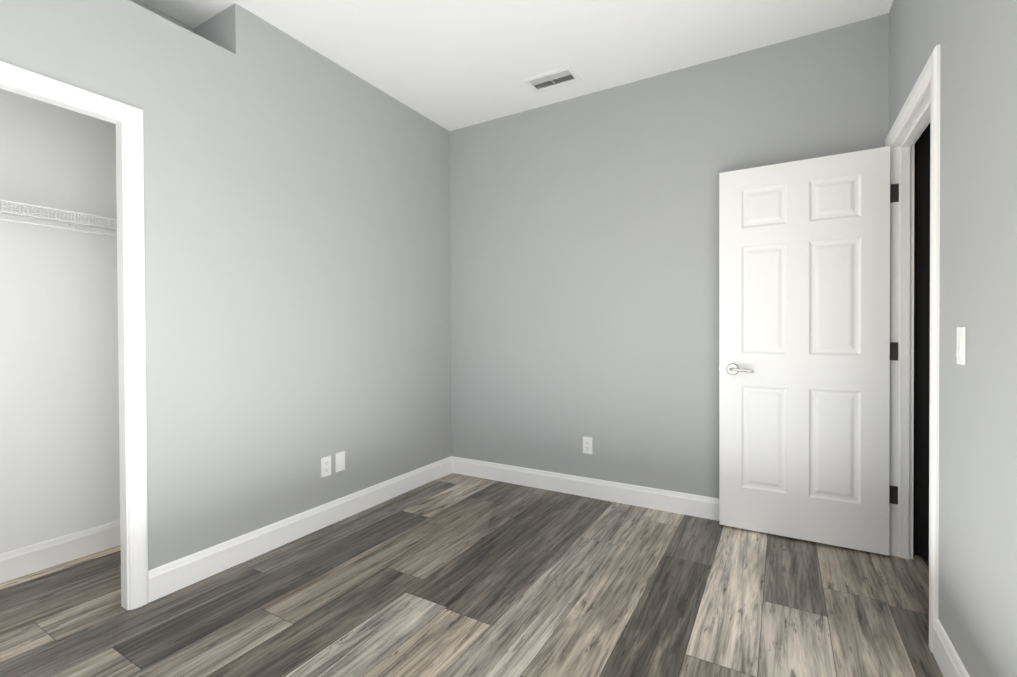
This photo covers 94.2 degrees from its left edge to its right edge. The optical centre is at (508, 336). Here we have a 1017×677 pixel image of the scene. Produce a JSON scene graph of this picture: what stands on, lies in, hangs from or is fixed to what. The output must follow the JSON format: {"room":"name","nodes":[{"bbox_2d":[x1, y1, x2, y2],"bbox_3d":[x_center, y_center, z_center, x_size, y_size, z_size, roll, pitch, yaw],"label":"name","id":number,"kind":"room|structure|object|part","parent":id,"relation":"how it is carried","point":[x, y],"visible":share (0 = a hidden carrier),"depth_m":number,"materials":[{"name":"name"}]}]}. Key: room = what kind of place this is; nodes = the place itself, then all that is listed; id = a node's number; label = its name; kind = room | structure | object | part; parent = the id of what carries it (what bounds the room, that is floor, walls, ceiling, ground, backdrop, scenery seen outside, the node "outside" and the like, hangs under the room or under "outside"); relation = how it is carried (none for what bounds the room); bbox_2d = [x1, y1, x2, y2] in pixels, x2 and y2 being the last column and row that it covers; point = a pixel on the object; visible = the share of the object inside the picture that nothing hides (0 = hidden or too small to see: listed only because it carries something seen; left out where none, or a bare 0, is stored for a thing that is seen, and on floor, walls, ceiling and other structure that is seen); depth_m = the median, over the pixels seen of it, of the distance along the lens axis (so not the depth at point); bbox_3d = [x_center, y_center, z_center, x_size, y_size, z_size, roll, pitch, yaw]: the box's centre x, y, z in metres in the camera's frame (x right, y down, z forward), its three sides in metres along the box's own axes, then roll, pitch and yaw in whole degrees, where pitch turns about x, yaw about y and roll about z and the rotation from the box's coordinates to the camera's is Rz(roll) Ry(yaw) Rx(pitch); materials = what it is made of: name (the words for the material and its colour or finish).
{"room":"empty bedroom","nodes":[
{"label":"empty bedroom","id":0,"kind":"room"},
{"bbox_2d":[0,0,450,570],"bbox_3d":[-1.727,-0.258,2.593,0.950,2.750,3.380,0,1,30],"label":"wall","id":1,"kind":"structure","parent":0,"point":[296,224],"depth_m":2.39,"materials":[{"name":"grey paint"}]},
{"bbox_2d":[0,199,116,235],"bbox_3d":[-2.287,-0.402,1.905,0.309,0.335,1.542,0,1,30],"label":"wire closet shelf","id":2,"kind":"object","parent":1,"relation":"attached to","point":[53,218],"visible":0.69,"depth_m":2.16,"materials":[{"name":"white metal"}]},
{"bbox_2d":[0,520,120,582],"bbox_3d":[-2.105,1.061,1.816,0.715,0.130,1.550,0,1,30],"label":"baseboard","id":3,"kind":"structure","parent":1,"relation":"attached to","point":[23,561],"depth_m":2.32,"materials":[{"name":"white paint"}]},
{"bbox_2d":[0,61,148,609],"bbox_3d":[-1.843,0.120,1.498,0.057,2.014,1.058,0,1,30],"label":"door frame","id":4,"kind":"structure","parent":1,"relation":"attached to","point":[119,123],"depth_m":1.93,"materials":[{"name":"white paint"}]},
{"bbox_2d":[148,456,451,602],"bbox_3d":[-0.993,1.046,2.901,0.014,0.130,2.099,0,1,30],"label":"baseboard","id":5,"kind":"structure","parent":1,"relation":"attached to","point":[173,576],"depth_m":2.49,"materials":[{"name":"white paint"}]},
{"bbox_2d":[321,456,330,477],"bbox_3d":[-1.069,0.766,2.775,0.007,0.115,0.070,0,1,30],"label":"outlet","id":6,"kind":"object","parent":1,"relation":"attached to","point":[325,467],"visible":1,"depth_m":2.77,"materials":[{"name":"white plastic"}]},
{"bbox_2d":[335,451,344,471],"bbox_3d":[-1.019,0.760,2.863,0.007,0.115,0.070,0,1,30],"label":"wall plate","id":7,"kind":"object","parent":1,"relation":"attached to","point":[339,461],"visible":1,"depth_m":2.86,"materials":[{"name":"white plastic"}]},
{"bbox_2d":[0,473,942,676],"bbox_3d":[0.119,1.158,1.542,5.200,0.080,3.620,0,1,30],"label":"floor","id":8,"kind":"structure","parent":0,"point":[454,575],"depth_m":1.96,"materials":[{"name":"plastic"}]},
{"bbox_2d":[139,0,892,130],"bbox_3d":[0.107,-1.681,1.517,5.200,0.100,3.620,0,1,30],"label":"ceiling","id":9,"kind":"structure","parent":0,"point":[450,65],"depth_m":2.59,"materials":[{"name":"white paint"}]},
{"bbox_2d":[522,65,581,93],"bbox_3d":[0.280,-1.689,3.034,0.336,0.103,0.196,0,1,30],"label":"ceiling vent","id":10,"kind":"object","parent":9,"relation":"in","point":[559,77],"visible":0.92,"depth_m":3.03,"materials":[{"name":"white plastic"}]},
{"bbox_2d":[449,13,929,557],"bbox_3d":[0.928,-0.274,3.079,5.060,2.750,0.120,0,1,30],"label":"wall","id":11,"kind":"structure","parent":0,"point":[584,265],"depth_m":3.09,"materials":[{"name":"grey paint"}]},
{"bbox_2d":[452,456,718,520],"bbox_3d":[0.733,1.037,3.129,2.773,0.130,0.014,0,1,30],"label":"baseboard","id":12,"kind":"structure","parent":11,"relation":"attached to","point":[700,506],"depth_m":3.21,"materials":[{"name":"white paint"}]},
{"bbox_2d":[583,436,591,453],"bbox_3d":[0.542,0.749,3.241,0.070,0.115,0.007,0,1,30],"label":"outlet","id":13,"kind":"object","parent":11,"relation":"attached to","point":[586,440],"visible":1,"depth_m":3.24,"materials":[{"name":"white plastic"}]},
{"bbox_2d":[889,0,1016,676],"bbox_3d":[1.139,-0.256,0.936,0.090,2.750,3.380,0,1,30],"label":"wall","id":14,"kind":"structure","parent":0,"point":[976,40],"depth_m":1.33,"materials":[{"name":"grey paint"}]},
{"bbox_2d":[885,44,939,652],"bbox_3d":[1.754,0.049,2.016,0.108,2.116,0.923,0,1,30],"label":"door frame","id":15,"kind":"structure","parent":14,"relation":"attached to","point":[917,122],"depth_m":2.33,"materials":[{"name":"white paint"}]},
{"bbox_2d":[718,146,898,554],"bbox_3d":[1.576,0.076,2.543,0.823,2.030,0.136,0,1,30],"label":"door","id":16,"kind":"structure","parent":15,"relation":"attached to","point":[804,339],"depth_m":2.51,"materials":[{"name":"white paint"}]},
{"bbox_3d":[1.302,0.188,2.703,0.190,0.066,0.136,0,1,30],"label":"handle","id":17,"kind":"part","parent":16,"relation":"part of","materials":[{"name":"silver metal"}]},
{"bbox_3d":[1.917,0.041,2.354,0.043,1.607,0.042,0,1,30],"label":"door hinges","id":18,"kind":"part","parent":16,"relation":"part of","materials":[{"name":"black metal"}]},
{"bbox_2d":[933,618,969,676],"bbox_3d":[0.879,1.058,0.592,0.014,0.130,2.438,0,1,30],"label":"baseboard","id":19,"kind":"structure","parent":14,"relation":"attached to","point":[948,660],"depth_m":1.53,"materials":[{"name":"white paint"}]},
{"bbox_2d":[956,327,965,364],"bbox_3d":[1.366,0.029,1.430,0.010,0.115,0.070,0,1,30],"label":"light switch","id":20,"kind":"object","parent":14,"relation":"attached to","point":[961,348],"visible":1,"depth_m":1.42,"materials":[{"name":"white plastic"}]}
]}

